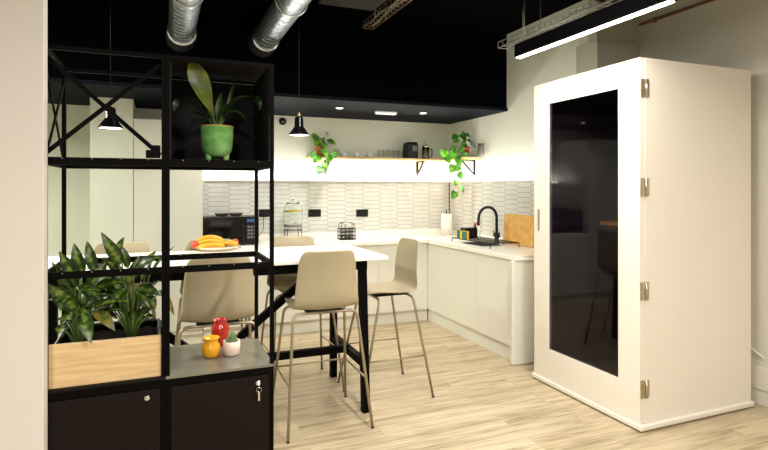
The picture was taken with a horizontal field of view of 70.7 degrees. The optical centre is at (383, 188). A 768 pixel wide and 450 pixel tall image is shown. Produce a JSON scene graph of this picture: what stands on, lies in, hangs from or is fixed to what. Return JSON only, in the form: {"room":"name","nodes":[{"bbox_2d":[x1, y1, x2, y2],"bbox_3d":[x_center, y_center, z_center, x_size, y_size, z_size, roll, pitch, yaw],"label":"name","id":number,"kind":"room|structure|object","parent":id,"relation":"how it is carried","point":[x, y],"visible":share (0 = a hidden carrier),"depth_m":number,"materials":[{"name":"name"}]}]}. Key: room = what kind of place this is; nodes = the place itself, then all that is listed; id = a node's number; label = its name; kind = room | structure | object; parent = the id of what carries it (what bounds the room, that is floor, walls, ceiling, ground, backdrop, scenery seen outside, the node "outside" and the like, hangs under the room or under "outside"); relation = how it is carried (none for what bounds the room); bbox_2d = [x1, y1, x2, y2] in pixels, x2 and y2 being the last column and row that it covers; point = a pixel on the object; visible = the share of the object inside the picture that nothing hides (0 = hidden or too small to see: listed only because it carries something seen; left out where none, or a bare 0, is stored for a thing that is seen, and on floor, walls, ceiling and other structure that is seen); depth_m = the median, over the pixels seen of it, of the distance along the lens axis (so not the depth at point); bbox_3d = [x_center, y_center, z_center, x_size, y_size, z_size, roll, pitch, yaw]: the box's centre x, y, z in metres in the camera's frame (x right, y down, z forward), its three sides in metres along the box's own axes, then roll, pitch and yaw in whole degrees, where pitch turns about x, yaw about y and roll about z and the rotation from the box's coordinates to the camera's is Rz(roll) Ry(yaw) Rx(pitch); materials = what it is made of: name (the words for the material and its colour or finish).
{"room":"office kitchen","nodes":[
{"label":"office kitchen","id":0,"kind":"room"},
{"bbox_2d":[0,0,47,449],"bbox_3d":[-2.260,-0.075,1.570,2.200,3.150,0.075,0,0,-22],"label":"wall partition","id":1,"kind":"structure","parent":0,"point":[23,23],"depth_m":1.93,"materials":[{"name":"paint"}]},
{"bbox_2d":[90,97,135,322],"bbox_3d":[-2.593,0.335,5.206,0.352,2.330,0.600,0,0,-22],"label":"wall column","id":2,"kind":"structure","parent":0,"point":[111,190],"depth_m":4.93,"materials":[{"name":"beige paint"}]},
{"bbox_2d":[48,104,449,337],"bbox_3d":[-2.602,-0.075,5.581,7.400,3.150,0.100,0,0,-22],"label":"wall","id":3,"kind":"structure","parent":0,"point":[350,136],"depth_m":6.21,"materials":[{"name":"paint"}]},
{"bbox_2d":[279,118,285,124],"bbox_3d":[-1.141,-0.764,6.103,0.084,0.084,0.037,0,0,-22],"label":"wall fitting","id":4,"kind":"object","parent":3,"relation":"attached to","point":[282,121],"visible":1,"depth_m":6.10,"materials":[{"name":"black plastic"}]},
{"bbox_2d":[203,182,448,233],"bbox_3d":[-0.562,0.245,6.353,3.040,0.650,0.012,0,0,-22],"label":"tiled wall","id":5,"kind":"structure","parent":3,"relation":"attached to","point":[390,205],"depth_m":6.36,"materials":[{"name":"white tile"}]},
{"bbox_2d":[259,209,269,234],"bbox_3d":[-1.353,0.373,5.994,0.073,0.296,0.236,0,0,42],"label":"wall socket","id":6,"kind":"object","parent":5,"relation":"attached to","point":[263,213],"visible":0.84,"depth_m":6.01,"materials":[{"name":"black plastic"}]},
{"bbox_2d":[308,209,320,216],"bbox_3d":[-0.800,0.277,6.242,0.150,0.086,0.013,0,0,-22],"label":"wall socket","id":7,"kind":"object","parent":5,"relation":"attached to","point":[311,212],"visible":1,"depth_m":6.24,"materials":[{"name":"black plastic"}]},
{"bbox_2d":[356,209,367,216],"bbox_3d":[-0.261,0.287,6.462,0.150,0.086,0.013,0,0,-22],"label":"wall socket","id":8,"kind":"object","parent":5,"relation":"attached to","point":[359,212],"visible":1,"depth_m":6.46,"materials":[{"name":"black plastic"}]},
{"bbox_2d":[259,228,502,240],"bbox_3d":[-0.148,0.535,5.323,3.028,0.070,2.208,0,0,-22],"label":"trim","id":9,"kind":"structure","parent":5,"relation":"attached to","point":[313,235],"depth_m":6.46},
{"bbox_2d":[449,183,449,213],"bbox_3d":[0.834,0.150,6.911,0.008,0.460,0.008,0,0,-22],"label":"trim","id":10,"kind":"structure","parent":5,"relation":"attached to","point":[449,183],"depth_m":6.91,"materials":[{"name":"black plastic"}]},
{"bbox_2d":[203,180,533,182],"bbox_3d":[-0.092,-0.083,5.201,3.040,0.005,2.500,0,0,-22],"label":"trim","id":11,"kind":"structure","parent":3,"relation":"attached to","point":[527,180],"depth_m":6.02,"materials":[{"name":"grey tile"}]},
{"bbox_2d":[306,156,480,176],"bbox_3d":[0.115,-0.261,6.236,1.884,0.211,0.740,0,0,-22],"label":"wall shelf","id":12,"kind":"object","parent":3,"relation":"attached to","point":[473,159],"visible":0.77,"depth_m":6.36,"materials":[{"name":"brown wood"}]},
{"bbox_2d":[306,132,336,174],"bbox_3d":[-0.722,-0.405,6.115,0.374,0.499,0.304,0,0,-22],"label":"trailing plant","id":13,"kind":"object","parent":12,"relation":"on","point":[320,151],"visible":0.98,"depth_m":6.04,"materials":[{"name":"green plant"}]},
{"bbox_2d":[378,150,381,157],"bbox_3d":[-0.047,-0.414,6.407,0.058,0.095,0.057,0,0,-22],"label":"tumbler","id":14,"kind":"object","parent":12,"relation":"on","point":[379,151],"visible":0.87,"depth_m":6.38,"materials":[{"name":"clear glass"}]},
{"bbox_2d":[383,150,387,157],"bbox_3d":[0.018,-0.414,6.434,0.058,0.095,0.057,0,0,-22],"label":"tumbler","id":15,"kind":"object","parent":12,"relation":"on","point":[385,152],"visible":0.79,"depth_m":6.41,"materials":[{"name":"clear glass"}]},
{"bbox_2d":[389,150,392,157],"bbox_3d":[0.084,-0.414,6.460,0.058,0.095,0.057,0,0,-22],"label":"tumbler","id":16,"kind":"object","parent":12,"relation":"on","point":[390,151],"visible":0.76,"depth_m":6.44,"materials":[{"name":"clear glass"}]},
{"bbox_2d":[394,150,398,157],"bbox_3d":[0.150,-0.414,6.488,0.058,0.095,0.057,0,0,-22],"label":"tumbler","id":17,"kind":"object","parent":12,"relation":"on","point":[396,152],"visible":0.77,"depth_m":6.46,"materials":[{"name":"clear glass"}]},
{"bbox_2d":[399,150,402,157],"bbox_3d":[0.205,-0.414,6.510,0.058,0.095,0.057,0,0,-22],"label":"tumbler","id":18,"kind":"object","parent":12,"relation":"on","point":[400,151],"visible":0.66,"depth_m":6.49,"materials":[{"name":"clear glass"}]},
{"bbox_2d":[403,142,417,158],"bbox_3d":[0.310,-0.467,6.578,0.172,0.200,0.154,0,0,-22],"label":"coffee machine","id":19,"kind":"object","parent":12,"relation":"on","point":[410,149],"visible":0.91,"depth_m":6.52,"materials":[{"name":"black plastic"}]},
{"bbox_2d":[422,141,432,158],"bbox_3d":[0.532,-0.475,6.633,0.142,0.216,0.094,0,0,-22],"label":"press","id":20,"kind":"object","parent":12,"relation":"on","point":[425,148],"visible":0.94,"depth_m":6.59,"materials":[{"name":"clear glass"}]},
{"bbox_2d":[440,131,476,198],"bbox_3d":[0.903,-0.285,6.298,0.520,0.805,0.195,0,0,-35],"label":"trailing plant","id":21,"kind":"object","parent":12,"relation":"on","point":[464,150],"visible":0.97,"depth_m":6.24,"materials":[{"name":"green plant"}]},
{"bbox_2d":[477,143,484,156],"bbox_3d":[1.098,-0.442,6.123,0.080,0.150,0.080,0,0,-22],"label":"vase","id":22,"kind":"object","parent":12,"relation":"on","point":[481,151],"visible":1,"depth_m":6.09,"materials":[{"name":"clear glass"}]},
{"bbox_2d":[48,0,507,123],"bbox_3d":[-2.345,-1.240,4.951,7.400,0.820,1.260,0,0,-22],"label":"bulkhead","id":23,"kind":"structure","parent":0,"point":[323,53],"depth_m":5.05,"materials":[{"name":"black"}]},
{"bbox_2d":[375,111,396,114],"bbox_3d":[0.021,-0.815,5.798,0.240,0.030,0.070,0,0,-22],"label":"recessed light","id":24,"kind":"object","parent":23,"relation":"in","point":[376,112],"visible":1,"depth_m":5.77,"materials":[{"name":"white plastic"}]},
{"bbox_2d":[240,0,582,34],"bbox_3d":[-0.388,-1.700,1.084,8.100,0.100,10.300,0,0,-22],"label":"ceiling","id":25,"kind":"structure","parent":0,"point":[505,17],"depth_m":5.06,"materials":[{"name":"black paint"}]},
{"bbox_2d":[97,0,122,129],"bbox_3d":[-1.779,-1.022,3.519,0.152,1.256,0.152,0,0,-22],"label":"pendant lamp","id":26,"kind":"object","parent":25,"relation":"hanging from","point":[109,122],"visible":0.77,"depth_m":3.50,"materials":[{"name":"black metal"}]},
{"bbox_2d":[99,127,121,128],"bbox_3d":[-1.779,-0.400,3.519,0.136,0.004,0.136,0,0,-22],"label":"diffuser","id":27,"kind":"object","parent":26,"relation":"attached to","point":[99,127],"depth_m":3.52,"materials":[{"name":"white plastic"}]},
{"bbox_2d":[166,0,202,51],"bbox_3d":[-0.837,-1.399,2.418,0.240,0.502,4.590,0,0,-22],"label":"air duct","id":28,"kind":"object","parent":25,"relation":"hanging from","point":[181,31],"visible":1,"depth_m":3.91,"materials":[{"name":"silver metal"}]},
{"bbox_2d":[248,0,311,57],"bbox_3d":[-0.215,-1.408,2.672,0.240,0.484,4.590,0,0,-22],"label":"air duct","id":29,"kind":"object","parent":25,"relation":"hanging from","point":[281,15],"visible":1,"depth_m":4.02,"materials":[{"name":"silver metal"}]},
{"bbox_2d":[289,112,308,135],"bbox_3d":[-0.627,-1.022,3.989,0.152,1.256,0.152,0,0,-22],"label":"pendant lamp","id":30,"kind":"object","parent":25,"relation":"hanging from","point":[298,130],"visible":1,"depth_m":3.96,"materials":[{"name":"black metal"}]},
{"bbox_2d":[319,0,385,10],"bbox_3d":[0.111,-1.565,3.393,0.470,0.170,2.200,0,0,-22],"label":"ceiling beam","id":31,"kind":"structure","parent":25,"relation":"attached to","point":[371,5],"depth_m":4.32,"materials":[{"name":"black"}]},
{"bbox_2d":[363,0,411,29],"bbox_3d":[0.141,-1.548,4.197,0.108,0.204,1.507,0,0,-22],"label":"cable tray","id":32,"kind":"object","parent":25,"relation":"hanging from","point":[393,6],"visible":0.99,"depth_m":4.50,"materials":[{"name":"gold metal"}]},
{"bbox_2d":[498,0,621,49],"bbox_3d":[1.444,-1.448,3.947,0.168,0.404,1.907,0,0,-22],"label":"cable tray","id":33,"kind":"object","parent":25,"relation":"hanging from","point":[508,44],"visible":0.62,"depth_m":4.18,"materials":[{"name":"silver metal"}]},
{"bbox_2d":[514,0,676,58],"bbox_3d":[1.216,-1.298,3.332,0.064,0.703,1.290,0,0,-22],"label":"lamp","id":34,"kind":"object","parent":25,"relation":"hanging from","point":[623,10],"visible":1,"depth_m":3.24,"materials":[{"name":"glowing white plastic diffuser"},{"name":"black metal"}]},
{"bbox_2d":[194,308,767,449],"bbox_3d":[-0.388,1.525,1.084,8.100,0.050,10.300,0,0,-22],"label":"floor","id":35,"kind":"structure","parent":0,"point":[481,401],"depth_m":3.66,"materials":[{"name":"brown wood"}]},
{"bbox_2d":[48,347,165,449],"bbox_3d":[-1.184,1.136,2.347,0.437,0.729,0.465,0,0,-22],"label":"storage cabinet","id":36,"kind":"object","parent":35,"relation":"on","point":[125,414],"visible":0.76,"depth_m":2.14,"materials":[{"name":"black wood"}]},
{"bbox_2d":[48,318,160,388],"bbox_3d":[-1.182,0.686,2.344,0.400,0.168,0.412,0,0,-22],"label":"planter box","id":37,"kind":"object","parent":36,"relation":"on","point":[111,356],"visible":0.84,"depth_m":2.16,"materials":[{"name":"brown wood"}]},
{"bbox_2d":[48,241,128,343],"bbox_3d":[-1.221,0.441,2.240,0.315,0.438,0.311,0,0,-22],"label":"leafy plant","id":38,"kind":"object","parent":37,"relation":"on","point":[82,315],"visible":0.87,"depth_m":2.21,"materials":[{"name":"green plant"}]},
{"bbox_2d":[59,321,160,343],"bbox_3d":[-1.185,0.701,2.352,0.400,0.138,0.394,0,0,-22],"label":"tray","id":39,"kind":"object","parent":37,"relation":"on","point":[100,331],"depth_m":2.44,"materials":[{"name":"black metal"}]},
{"bbox_2d":[87,232,174,336],"bbox_3d":[-1.117,0.420,2.374,0.327,0.480,0.310,0,0,27],"label":"leafy plant","id":40,"kind":"object","parent":37,"relation":"on","point":[129,319],"visible":0.7,"depth_m":2.35,"materials":[{"name":"green plant"}]},
{"bbox_2d":[93,242,155,317],"bbox_3d":[-1.793,0.941,3.663,0.556,1.120,0.568,0,0,-22],"label":"bar stool","id":41,"kind":"object","parent":35,"relation":"on","point":[131,247],"visible":0.17,"depth_m":3.88,"materials":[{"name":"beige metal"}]},
{"bbox_2d":[134,118,202,346],"bbox_3d":[-2.143,0.422,5.384,0.610,2.155,0.590,0,0,-22],"label":"tall cabinet","id":42,"kind":"object","parent":35,"relation":"on","point":[186,186],"visible":0.44,"depth_m":5.12,"materials":[{"name":"grey"}]},
{"bbox_2d":[177,239,248,337],"bbox_3d":[-1.236,0.941,3.890,0.556,1.120,0.568,0,0,-21],"label":"bar stool","id":43,"kind":"object","parent":35,"relation":"on","point":[188,247],"visible":0.09,"depth_m":4.00,"materials":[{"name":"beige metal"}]},
{"bbox_2d":[174,257,258,345],"bbox_3d":[-1.001,0.941,3.233,0.556,1.120,0.568,0,0,-22],"label":"bar stool","id":44,"kind":"object","parent":35,"relation":"on","point":[207,296],"visible":0.8,"depth_m":3.04,"materials":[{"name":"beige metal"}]},
{"bbox_2d":[48,244,387,413],"bbox_3d":[-1.159,0.976,3.607,2.220,1.051,0.845,0,0,-22],"label":"bar table","id":45,"kind":"object","parent":35,"relation":"on","point":[286,259],"visible":0.41,"depth_m":3.65,"materials":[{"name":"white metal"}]},
{"bbox_2d":[196,244,239,250],"bbox_3d":[-1.246,0.435,4.024,0.340,0.028,0.340,0,0,-22],"label":"fruit plate","id":46,"kind":"object","parent":45,"relation":"on","point":[231,247],"visible":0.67,"depth_m":3.90,"materials":[{"name":"beige ceramic"}]},
{"bbox_2d":[191,240,198,248],"bbox_3d":[-1.368,0.401,3.920,0.060,0.063,0.060,0,0,-22],"label":"apple","id":47,"kind":"object","parent":46,"relation":"on","point":[194,244],"visible":0.91,"depth_m":3.90,"materials":[{"name":"red food"}]},
{"bbox_2d":[196,235,223,241],"bbox_3d":[-1.280,0.379,4.014,0.228,0.077,0.039,0,0,-20],"label":"banana","id":48,"kind":"object","parent":46,"relation":"on","point":[205,236],"visible":0.62,"depth_m":4.00,"materials":[{"name":"yellow food"}]},
{"bbox_2d":[196,242,224,249],"bbox_3d":[-1.242,0.416,3.929,0.228,0.059,0.059,0,0,-33],"label":"banana","id":49,"kind":"object","parent":46,"relation":"on","point":[212,244],"visible":0.93,"depth_m":3.90,"materials":[{"name":"yellow food"}]},
{"bbox_2d":[198,238,226,246],"bbox_3d":[-1.266,0.398,3.968,0.228,0.071,0.049,0,0,-26],"label":"banana","id":50,"kind":"object","parent":46,"relation":"on","point":[210,240],"visible":0.63,"depth_m":3.94,"materials":[{"name":"yellow food"}]},
{"bbox_2d":[224,240,240,246],"bbox_3d":[-1.144,0.413,4.046,0.142,0.058,0.041,0,0,-8],"label":"banana","id":51,"kind":"object","parent":46,"relation":"on","point":[229,242],"visible":0.79,"depth_m":4.03,"materials":[{"name":"yellow food"}]},
{"bbox_2d":[166,338,273,449],"bbox_3d":[-0.772,1.136,2.502,0.442,0.729,0.489,0,0,-22],"label":"storage cabinet","id":52,"kind":"object","parent":35,"relation":"on","point":[222,402],"visible":0.94,"depth_m":2.32,"materials":[{"name":"black wood"}]},
{"bbox_2d":[48,44,273,376],"bbox_3d":[-0.978,0.108,2.431,0.882,1.324,0.452,0,0,-22],"label":"storage rack","id":53,"kind":"object","parent":52,"relation":"on","point":[181,141],"visible":0.84,"depth_m":2.39,"materials":[{"name":"black metal"}]},
{"bbox_2d":[173,63,261,159],"bbox_3d":[-0.759,-0.347,2.459,0.373,0.442,0.159,0,0,-33],"label":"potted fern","id":54,"kind":"object","parent":53,"relation":"on","point":[216,138],"visible":0.98,"depth_m":2.40,"materials":[{"name":"green ceramic"}]},
{"bbox_2d":[200,124,233,159],"bbox_3d":[-0.757,-0.205,2.454,0.148,0.160,0.148,0,0,-22],"label":"pot","id":55,"kind":"object","parent":54,"relation":"attached to","point":[216,139],"depth_m":2.40,"materials":[{"name":"green ceramic"}]},
{"bbox_2d":[201,335,220,358],"bbox_3d":[-0.794,0.726,2.484,0.085,0.091,0.085,0,0,-22],"label":"ceramic jar","id":56,"kind":"object","parent":52,"relation":"on","point":[210,349],"visible":1,"depth_m":2.46,"materials":[{"name":"yellow ceramic"}]},
{"bbox_2d":[211,317,229,345],"bbox_3d":[-0.812,0.708,2.684,0.090,0.125,0.090,0,0,-22],"label":"ceramic vase","id":57,"kind":"object","parent":52,"relation":"on","point":[220,327],"visible":0.8,"depth_m":2.65,"materials":[{"name":"red ceramic"}]},
{"bbox_2d":[223,332,239,356],"bbox_3d":[-0.709,0.716,2.514,0.078,0.109,0.078,0,0,-22],"label":"potted cactus","id":58,"kind":"object","parent":52,"relation":"on","point":[231,344],"visible":1,"depth_m":2.49,"materials":[{"name":"beige ceramic"}]},
{"bbox_2d":[202,275,266,342],"bbox_3d":[-1.572,1.056,5.612,0.608,0.889,0.580,0,0,-22],"label":"base cabinet","id":59,"kind":"object","parent":35,"relation":"on","point":[262,280],"visible":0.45,"depth_m":5.43,"materials":[{"name":"beige wood"}]},
{"bbox_2d":[266,275,324,335],"bbox_3d":[-1.007,1.056,5.843,0.608,0.889,0.580,0,0,-22],"label":"base cabinet","id":60,"kind":"object","parent":35,"relation":"on","point":[306,323],"visible":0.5,"depth_m":5.58,"materials":[{"name":"beige wood"}]},
{"bbox_2d":[260,236,343,391],"bbox_3d":[-0.649,0.941,4.145,0.556,1.120,0.568,0,0,-24],"label":"bar stool","id":61,"kind":"object","parent":35,"relation":"on","point":[282,282],"visible":0.41,"depth_m":4.28,"materials":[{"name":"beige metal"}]},
{"bbox_2d":[274,250,373,443],"bbox_3d":[-0.423,0.941,3.550,0.556,1.120,0.568,0,0,-22],"label":"bar stool","id":62,"kind":"object","parent":35,"relation":"on","point":[326,282],"visible":0.98,"depth_m":3.36,"materials":[{"name":"beige plastic"}]},
{"bbox_2d":[324,245,378,329],"bbox_3d":[-0.442,1.056,6.073,0.608,0.889,0.580,0,0,-22],"label":"base cabinet","id":63,"kind":"object","parent":35,"relation":"on","point":[372,266],"visible":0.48,"depth_m":5.88,"materials":[{"name":"beige"}]},
{"bbox_2d":[337,238,434,408],"bbox_3d":[0.000,0.941,4.045,0.568,1.120,0.556,0,0,-22],"label":"bar stool","id":64,"kind":"object","parent":35,"relation":"on","point":[404,282],"visible":0.83,"depth_m":4.10,"materials":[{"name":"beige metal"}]},
{"bbox_2d":[378,243,426,324],"bbox_3d":[0.122,1.056,6.303,0.607,0.889,0.580,0,0,-22],"label":"base cabinet","id":65,"kind":"object","parent":35,"relation":"on","point":[403,304],"visible":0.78,"depth_m":6.04,"materials":[{"name":"beige"}]},
{"bbox_2d":[428,243,448,329],"bbox_3d":[0.854,1.056,6.066,0.605,0.889,0.506,0,0,-22],"label":"base cabinet","id":66,"kind":"object","parent":35,"relation":"on","point":[437,255],"visible":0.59,"depth_m":5.92,"materials":[{"name":"beige"}]},
{"bbox_2d":[447,247,478,344],"bbox_3d":[1.059,1.057,5.563,0.605,0.886,0.578,0,0,-22],"label":"base cabinet","id":67,"kind":"object","parent":35,"relation":"on","point":[461,264],"visible":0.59,"depth_m":5.43,"materials":[{"name":"beige"}]},
{"bbox_2d":[477,253,512,359],"bbox_3d":[1.278,1.056,5.027,0.605,0.889,0.576,0,0,-22],"label":"base cabinet","id":68,"kind":"object","parent":35,"relation":"on","point":[493,273],"visible":0.48,"depth_m":4.92,"materials":[{"name":"beige"}]},
{"bbox_2d":[236,234,533,260],"bbox_3d":[-0.142,0.590,5.282,3.009,0.040,2.257,0,0,-22],"label":"countertop","id":69,"kind":"structure","parent":68,"relation":"on","point":[507,251],"depth_m":5.70,"materials":[{"name":"white stone"}]},
{"bbox_2d":[203,215,258,244],"bbox_3d":[-1.592,0.425,5.581,0.540,0.290,0.362,0,0,-22],"label":"microwave","id":70,"kind":"object","parent":69,"relation":"on","point":[241,228],"visible":0.76,"depth_m":5.43,"materials":[{"name":"black plastic"}]},
{"bbox_2d":[214,213,228,216],"bbox_3d":[-1.660,0.263,5.544,0.154,0.034,0.154,0,0,-22],"label":"bowl","id":71,"kind":"object","parent":70,"relation":"on","point":[216,214],"visible":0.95,"depth_m":5.49,"materials":[{"name":"brown ceramic"}]},
{"bbox_2d":[229,212,242,215],"bbox_3d":[-1.531,0.263,5.596,0.154,0.034,0.154,0,0,-22],"label":"bowl","id":72,"kind":"object","parent":70,"relation":"on","point":[232,213],"visible":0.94,"depth_m":5.55,"materials":[{"name":"brown ceramic"}]},
{"bbox_2d":[283,199,302,235],"bbox_3d":[-0.993,0.342,5.927,0.213,0.457,0.247,0,0,-22],"label":"dispenser","id":73,"kind":"object","parent":69,"relation":"on","point":[292,212],"visible":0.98,"depth_m":5.86,"materials":[{"name":"clear glass"}]},
{"bbox_2d":[283,203,302,225],"bbox_3d":[-1.000,0.277,5.943,0.209,0.244,0.209,0,0,-22],"label":"jar","id":74,"kind":"object","parent":73,"relation":"on","point":[292,212],"depth_m":5.86,"materials":[{"name":"clear glass"}]},
{"bbox_2d":[337,222,355,239],"bbox_3d":[-0.423,0.472,6.114,0.190,0.195,0.110,0,0,-22],"label":"caddy","id":75,"kind":"object","parent":69,"relation":"on","point":[341,231],"visible":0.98,"depth_m":6.08,"materials":[{"name":"black metal"}]},
{"bbox_2d":[441,210,452,235],"bbox_3d":[0.767,0.415,6.642,0.150,0.310,0.150,0,0,-22],"label":"paper towel roll","id":76,"kind":"object","parent":69,"relation":"on","point":[446,219],"visible":1,"depth_m":6.58,"materials":[{"name":"white paper"}]},
{"bbox_2d":[463,242,502,245],"bbox_3d":[1.015,0.676,5.598,0.250,0.217,0.400,0,0,-22],"label":"sink","id":77,"kind":"object","parent":69,"relation":"in","point":[471,243],"visible":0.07,"depth_m":5.77,"materials":[{"name":"grey metal"}]},
{"bbox_2d":[451,236,519,248],"bbox_3d":[1.025,0.545,5.560,0.341,0.051,0.749,0,0,-22],"label":"dish rack","id":78,"kind":"object","parent":69,"relation":"on","point":[485,240],"visible":0.91,"depth_m":5.48,"materials":[{"name":"black metal"}]},
{"bbox_2d":[460,231,468,239],"bbox_3d":[0.838,0.484,5.662,0.046,0.087,0.099,0,0,-39],"label":"sponge","id":79,"kind":"object","parent":78,"relation":"on","point":[463,234],"visible":0.99,"depth_m":5.63,"materials":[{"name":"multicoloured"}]},
{"bbox_2d":[460,227,476,238],"bbox_3d":[0.905,0.470,5.802,0.138,0.115,0.115,0,0,-22],"label":"sponge caddy","id":80,"kind":"object","parent":78,"relation":"on","point":[472,230],"visible":0.72,"depth_m":5.76,"materials":[{"name":"black plastic"}]},
{"bbox_2d":[477,206,499,238],"bbox_3d":[1.092,0.372,5.673,0.275,0.395,0.122,0,0,-22],"label":"tap","id":81,"kind":"object","parent":69,"relation":"on","point":[496,234],"visible":0.8,"depth_m":5.69,"materials":[{"name":"black metal"}]},
{"bbox_2d":[503,214,533,247],"bbox_3d":[1.363,0.414,5.470,0.048,0.309,0.500,0,0,-22],"label":"chopping board","id":82,"kind":"object","parent":69,"relation":"on","point":[517,228],"visible":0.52,"depth_m":5.44,"materials":[{"name":"brown wood"}]},
{"bbox_2d":[510,260,533,364],"bbox_3d":[1.387,1.056,4.730,0.653,0.888,0.050,0,0,-22],"label":"end panel","id":83,"kind":"object","parent":35,"relation":"on","point":[521,272],"visible":0.45,"depth_m":4.62,"materials":[{"name":"beige"}]},
{"bbox_2d":[532,57,753,431],"bbox_3d":[1.857,0.343,4.007,1.046,2.315,1.069,0,0,-22],"label":"booth","id":84,"kind":"object","parent":35,"relation":"on","point":[642,166],"visible":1,"depth_m":3.58,"materials":[{"name":"white painted panel"},{"name":"tinted glass"},{"name":"metal"}]},
{"bbox_2d":[450,0,767,367],"bbox_3d":[2.987,-0.075,2.407,0.550,3.150,10.200,0,0,-22],"label":"wall","id":85,"kind":"structure","parent":0,"point":[720,33],"depth_m":4.41,"materials":[{"name":"paint"}]},
{"bbox_2d":[450,181,533,236],"bbox_3d":[1.312,0.245,5.767,0.012,0.650,2.488,0,0,-22],"label":"tiled wall","id":86,"kind":"structure","parent":85,"relation":"attached to","point":[508,197],"depth_m":6.07,"materials":[{"name":"white tile"}]},
{"bbox_2d":[576,40,639,74],"bbox_3d":[1.964,-1.015,4.749,0.475,0.470,0.250,0,0,-22],"label":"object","id":87,"kind":"structure","parent":85,"relation":"attached to","point":[597,54],"depth_m":4.63,"materials":[{"name":"paint"}]},
{"bbox_2d":[639,0,714,25],"bbox_3d":[3.166,-1.423,2.372,0.045,0.036,5.000,0,0,-22],"label":"pipe","id":88,"kind":"object","parent":85,"relation":"attached to","point":[652,20],"visible":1,"depth_m":4.36,"materials":[{"name":"orange metal"}]},
{"bbox_2d":[751,363,767,407],"bbox_3d":[3.615,1.365,1.292,0.030,0.270,7.460,0,0,-22],"label":"baseboard","id":89,"kind":"structure","parent":85,"relation":"attached to","point":[759,374],"depth_m":3.75,"materials":[{"name":"paint"}]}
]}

